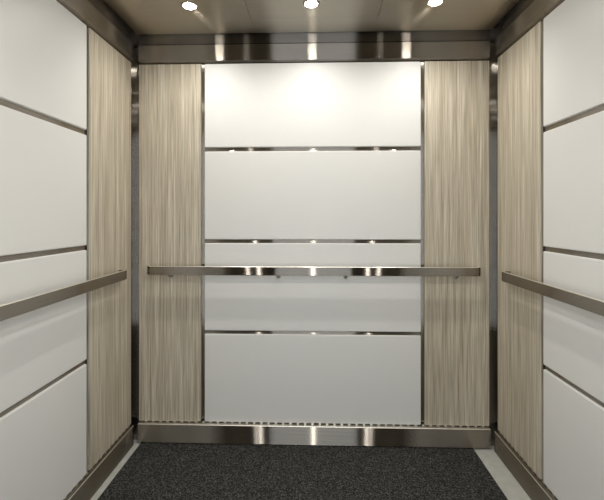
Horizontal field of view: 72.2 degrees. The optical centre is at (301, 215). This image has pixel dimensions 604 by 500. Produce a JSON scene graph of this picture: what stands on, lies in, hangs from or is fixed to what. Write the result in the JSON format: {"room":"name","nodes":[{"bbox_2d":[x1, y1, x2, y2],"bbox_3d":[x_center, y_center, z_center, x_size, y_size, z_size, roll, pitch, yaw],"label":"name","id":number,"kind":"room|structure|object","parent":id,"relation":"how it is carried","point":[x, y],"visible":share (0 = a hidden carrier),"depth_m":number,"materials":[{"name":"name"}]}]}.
{"room":"elevator interior","nodes":[
{"label":"elevator interior","id":0,"kind":"room"},
{"bbox_2d":[90,440,530,499],"bbox_3d":[0.015,1.187,0.970,2.100,0.054,2.540,0,0,2],"label":"floor","id":1,"kind":"structure","parent":0,"point":[503,477],"depth_m":1.86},
{"bbox_2d":[97,442,507,499],"bbox_3d":[-0.020,1.158,0.975,1.675,0.004,2.248,0,0,2],"label":"carpet","id":2,"kind":"object","parent":1,"relation":"on","point":[154,471],"visible":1,"depth_m":1.84,"materials":[{"name":"black carpet"}]},
{"bbox_2d":[103,0,518,34],"bbox_3d":[0.014,-0.934,0.966,1.786,0.020,2.232,0,0,2],"label":"ceiling","id":3,"kind":"structure","parent":0,"point":[142,16],"depth_m":1.94,"materials":[{"name":"metal"}]},
{"bbox_2d":[180,1,197,9],"bbox_3d":[-0.494,-0.918,1.816,0.075,0.012,0.075,0,0,2],"label":"recessed light","id":4,"kind":"object","parent":3,"relation":"in","point":[188,5],"visible":1,"depth_m":1.80,"materials":[{"name":"metal"}]},
{"bbox_2d":[245,0,382,17],"bbox_3d":[0.026,-0.934,0.978,0.591,0.020,1.891,0,0,2],"label":"ceiling panel","id":5,"kind":"object","parent":3,"relation":"attached to","point":[256,8],"visible":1,"depth_m":1.84,"materials":[{"name":"metal"}]},
{"bbox_2d":[303,0,319,7],"bbox_3d":[0.041,-0.918,1.800,0.075,0.012,0.075,0,0,2],"label":"recessed light","id":6,"kind":"object","parent":5,"relation":"attached to","point":[307,3],"visible":1,"depth_m":1.79,"materials":[{"name":"metal"}]},
{"bbox_2d":[427,0,444,5],"bbox_3d":[0.575,-0.918,1.783,0.075,0.012,0.075,0,0,2],"label":"recessed light","id":7,"kind":"object","parent":3,"relation":"in","point":[429,2],"visible":1,"depth_m":1.78,"materials":[{"name":"metal"}]},
{"bbox_2d":[141,60,486,421],"bbox_3d":[0.052,0.037,2.159,2.100,2.246,0.080,0,0,2],"label":"wall","id":8,"kind":"structure","parent":0,"point":[421,61],"depth_m":2.12,"materials":[{"name":"metal"}]},
{"bbox_2d":[129,46,140,439],"bbox_3d":[-0.859,0.141,2.118,0.050,2.039,0.060,0,0,2],"label":"trim","id":9,"kind":"structure","parent":8,"relation":"attached to","point":[135,64],"depth_m":2.15,"materials":[{"name":"metal"}]},
{"bbox_2d":[139,64,201,420],"bbox_3d":[-0.677,0.137,2.132,0.320,1.830,0.019,0,0,2],"label":"panel","id":10,"kind":"object","parent":8,"relation":"attached to","point":[170,95],"visible":1,"depth_m":2.12,"materials":[{"name":"laminate"}]},
{"bbox_2d":[205,147,419,151],"bbox_3d":[0.050,-0.341,2.115,1.097,0.023,0.010,0,0,2],"label":"trim","id":11,"kind":"structure","parent":8,"relation":"attached to","point":[238,148],"depth_m":2.11,"materials":[{"name":"metal"}]},
{"bbox_2d":[205,239,419,242],"bbox_3d":[0.050,0.129,2.115,1.097,0.021,0.010,0,0,2],"label":"trim","id":12,"kind":"structure","parent":8,"relation":"attached to","point":[206,240],"depth_m":2.11,"materials":[{"name":"metal"}]},
{"bbox_2d":[205,330,419,334],"bbox_3d":[0.050,0.594,2.115,1.097,0.020,0.010,0,0,2],"label":"trim","id":13,"kind":"structure","parent":8,"relation":"attached to","point":[206,331],"depth_m":2.11,"materials":[{"name":"metal"}]},
{"bbox_2d":[205,62,420,147],"bbox_3d":[0.050,-0.565,2.109,1.097,0.427,0.019,0,0,2],"label":"panel","id":14,"kind":"object","parent":8,"relation":"attached to","point":[343,104],"visible":1,"depth_m":2.10,"materials":[{"name":"laminate"}]},
{"bbox_2d":[205,333,420,424],"bbox_3d":[0.050,0.827,2.109,1.097,0.449,0.019,0,0,2],"label":"panel","id":15,"kind":"object","parent":8,"relation":"attached to","point":[276,378],"visible":1,"depth_m":2.10,"materials":[{"name":"laminate"}]},
{"bbox_2d":[205,243,420,331],"bbox_3d":[0.050,0.362,2.109,1.097,0.446,0.019,0,0,2],"label":"panel","id":16,"kind":"object","parent":8,"relation":"attached to","point":[232,302],"visible":1,"depth_m":2.10,"materials":[{"name":"laminate"}]},
{"bbox_2d":[205,151,420,239],"bbox_3d":[0.050,-0.105,2.109,1.097,0.450,0.019,0,0,2],"label":"panel","id":17,"kind":"object","parent":8,"relation":"attached to","point":[304,195],"visible":1,"depth_m":2.10,"materials":[{"name":"laminate"}]},
{"bbox_2d":[138,41,489,63],"bbox_3d":[0.050,-0.831,2.104,1.776,0.082,0.030,0,0,2],"label":"trim","id":18,"kind":"structure","parent":8,"relation":"attached to","point":[455,50],"depth_m":2.09,"materials":[{"name":"metal"}]},
{"bbox_2d":[133,27,494,45],"bbox_3d":[0.050,-0.980,2.108,1.869,0.202,0.022,0,0,2],"label":"trim","id":19,"kind":"structure","parent":8,"relation":"attached to","point":[428,35],"depth_m":2.10,"materials":[{"name":"metal"}]},
{"bbox_2d":[147,265,480,278],"bbox_3d":[0.049,0.284,2.075,1.680,0.065,0.050,0,0,2],"label":"handrail","id":20,"kind":"object","parent":8,"relation":"attached to","point":[170,271],"visible":1,"depth_m":2.05,"materials":[{"name":"metal"}]},
{"bbox_2d":[138,421,490,447],"bbox_3d":[0.050,1.105,2.099,1.776,0.094,0.040,0,0,2],"label":"baseboard","id":21,"kind":"structure","parent":8,"relation":"attached to","point":[149,431],"depth_m":2.08,"materials":[{"name":"metal"}]},
{"bbox_2d":[145,419,483,426],"bbox_3d":[0.050,1.053,2.111,1.776,0.010,0.017,0,0,2],"label":"trim","id":22,"kind":"structure","parent":8,"relation":"attached to","point":[202,420],"depth_m":2.11,"materials":[{"name":"black"}]},
{"bbox_2d":[424,61,488,425],"bbox_3d":[0.778,0.137,2.086,0.320,1.830,0.019,0,0,2],"label":"panel","id":23,"kind":"object","parent":8,"relation":"attached to","point":[456,93],"visible":1,"depth_m":2.08,"materials":[{"name":"laminate"}]},
{"bbox_2d":[487,42,500,445],"bbox_3d":[0.959,0.141,2.061,0.050,2.039,0.060,0,0,2],"label":"trim","id":24,"kind":"structure","parent":8,"relation":"attached to","point":[493,60],"depth_m":2.09,"materials":[{"name":"metal"}]},
{"bbox_3d":[-0.961,0.037,0.966,0.080,2.246,2.370,0,0,2],"label":"wall","id":25,"kind":"structure","parent":0,"visible":0},
{"bbox_2d":[0,99,84,134],"bbox_3d":[-0.914,-0.341,1.010,0.010,0.023,1.362,0,0,2],"label":"trim","id":26,"kind":"structure","parent":25,"relation":"attached to","point":[2,102],"depth_m":1.41,"materials":[{"name":"metal"}]},
{"bbox_2d":[0,245,84,261],"bbox_3d":[-0.914,0.129,1.010,0.010,0.021,1.362,0,0,2],"label":"trim","id":27,"kind":"structure","parent":25,"relation":"attached to","point":[77,248],"depth_m":1.41,"materials":[{"name":"metal"}]},
{"bbox_2d":[0,360,84,417],"bbox_3d":[-0.914,0.594,1.010,0.010,0.020,1.362,0,0,2],"label":"trim","id":28,"kind":"structure","parent":25,"relation":"attached to","point":[28,397],"depth_m":1.41,"materials":[{"name":"metal"}]},
{"bbox_2d":[0,105,86,255],"bbox_3d":[-0.909,-0.105,1.010,0.019,0.450,1.362,0,0,2],"label":"panel","id":29,"kind":"object","parent":25,"relation":"attached to","point":[43,164],"visible":1,"depth_m":1.40,"materials":[{"name":"laminate"}]},
{"bbox_2d":[0,250,86,412],"bbox_3d":[-0.909,0.362,1.010,0.019,0.446,1.362,0,0,2],"label":"panel","id":30,"kind":"object","parent":25,"relation":"attached to","point":[38,346],"visible":1,"depth_m":1.40,"materials":[{"name":"laminate"}]},
{"bbox_2d":[0,0,86,129],"bbox_3d":[-0.909,-0.565,1.010,0.019,0.427,1.362,0,0,2],"label":"panel","id":31,"kind":"object","parent":25,"relation":"attached to","point":[43,45],"visible":1,"depth_m":1.43,"materials":[{"name":"laminate"}]},
{"bbox_2d":[0,364,86,499],"bbox_3d":[-0.909,0.827,1.010,0.019,0.449,1.362,0,0,2],"label":"panel","id":32,"kind":"object","parent":25,"relation":"attached to","point":[43,440],"visible":1,"depth_m":1.45,"materials":[{"name":"laminate"}]},
{"bbox_2d":[0,269,126,320],"bbox_3d":[-0.874,0.278,1.003,0.050,0.052,1.945,0,0,2],"label":"handrail","id":33,"kind":"object","parent":25,"relation":"attached to","point":[18,307],"visible":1,"depth_m":1.41,"materials":[{"name":"metal"}]},
{"bbox_2d":[85,129,86,364],"bbox_3d":[-0.892,0.137,1.700,0.010,1.830,0.017,0,0,2],"label":"trim","id":34,"kind":"structure","parent":25,"relation":"attached to","point":[86,129],"depth_m":1.71,"materials":[{"name":"black"}]},
{"bbox_2d":[56,0,133,59],"bbox_3d":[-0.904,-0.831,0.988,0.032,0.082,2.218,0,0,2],"label":"trim","id":35,"kind":"structure","parent":25,"relation":"attached to","point":[83,10],"depth_m":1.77,"materials":[{"name":"metal"}]},
{"bbox_2d":[63,425,133,499],"bbox_3d":[-0.903,1.109,0.988,0.034,0.102,2.218,0,0,2],"label":"baseboard","id":36,"kind":"structure","parent":25,"relation":"attached to","point":[88,486],"depth_m":1.80,"materials":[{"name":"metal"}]},
{"bbox_2d":[87,28,130,470],"bbox_3d":[-0.881,0.137,1.903,0.019,1.830,0.387,0,0,2],"label":"panel","id":37,"kind":"object","parent":25,"relation":"attached to","point":[108,70],"visible":0.82,"depth_m":1.87,"materials":[{"name":"laminate"}]},
{"bbox_3d":[0.987,0.037,0.904,0.080,2.246,2.370,0,0,2],"label":"wall","id":38,"kind":"structure","parent":0,"visible":0},
{"bbox_2d":[498,21,542,478],"bbox_3d":[0.966,0.137,1.845,0.019,1.830,0.387,0,0,2],"label":"panel","id":39,"kind":"object","parent":38,"relation":"attached to","point":[520,67],"visible":0.82,"depth_m":1.82,"materials":[{"name":"laminate"}]},
{"bbox_2d":[494,431,557,499],"bbox_3d":[0.930,1.109,0.930,0.036,0.102,2.218,0,0,2],"label":"baseboard","id":40,"kind":"structure","parent":38,"relation":"attached to","point":[528,480],"depth_m":1.78,"materials":[{"name":"metal"}]},
{"bbox_2d":[495,0,564,54],"bbox_3d":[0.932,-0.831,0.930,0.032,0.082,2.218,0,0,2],"label":"trim","id":41,"kind":"structure","parent":38,"relation":"attached to","point":[537,10],"depth_m":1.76,"materials":[{"name":"metal"}]},
{"bbox_2d":[543,126,544,369],"bbox_3d":[0.966,0.137,1.642,0.010,1.830,0.017,0,0,2],"label":"trim","id":42,"kind":"structure","parent":38,"relation":"attached to","point":[543,126],"depth_m":1.65,"materials":[{"name":"black"}]},
{"bbox_2d":[502,270,603,315],"bbox_3d":[0.904,0.278,0.947,0.050,0.052,1.945,0,0,2],"label":"handrail","id":43,"kind":"object","parent":38,"relation":"attached to","point":[588,303],"visible":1,"depth_m":1.45,"materials":[{"name":"metal"}]},
{"bbox_2d":[543,0,603,126],"bbox_3d":[0.938,-0.565,0.952,0.019,0.427,1.362,0,0,2],"label":"panel","id":44,"kind":"object","parent":38,"relation":"attached to","point":[573,32],"visible":1,"depth_m":1.44,"materials":[{"name":"laminate"}]},
{"bbox_2d":[543,369,603,499],"bbox_3d":[0.938,0.827,0.952,0.019,0.449,1.362,0,0,2],"label":"panel","id":45,"kind":"object","parent":38,"relation":"attached to","point":[573,423],"visible":1,"depth_m":1.45,"materials":[{"name":"laminate"}]},
{"bbox_2d":[543,251,603,402],"bbox_3d":[0.938,0.362,0.952,0.019,0.446,1.362,0,0,2],"label":"panel","id":46,"kind":"object","parent":38,"relation":"attached to","point":[573,337],"visible":1,"depth_m":1.43,"materials":[{"name":"laminate"}]},
{"bbox_2d":[543,111,603,253],"bbox_3d":[0.938,-0.105,0.952,0.019,0.450,1.362,0,0,2],"label":"panel","id":47,"kind":"object","parent":38,"relation":"attached to","point":[573,152],"visible":1,"depth_m":1.43,"materials":[{"name":"laminate"}]},
{"bbox_2d":[545,105,603,131],"bbox_3d":[0.944,-0.341,0.952,0.010,0.023,1.362,0,0,2],"label":"trim","id":48,"kind":"structure","parent":38,"relation":"attached to","point":[600,108],"depth_m":1.44,"materials":[{"name":"metal"}]},
{"bbox_2d":[545,246,603,259],"bbox_3d":[0.944,0.129,0.952,0.010,0.021,1.362,0,0,2],"label":"trim","id":49,"kind":"structure","parent":38,"relation":"attached to","point":[549,249],"depth_m":1.44,"materials":[{"name":"metal"}]},
{"bbox_2d":[545,365,603,406],"bbox_3d":[0.944,0.594,0.952,0.010,0.020,1.362,0,0,2],"label":"trim","id":50,"kind":"structure","parent":38,"relation":"attached to","point":[546,367],"depth_m":1.45,"materials":[{"name":"metal"}]}
]}

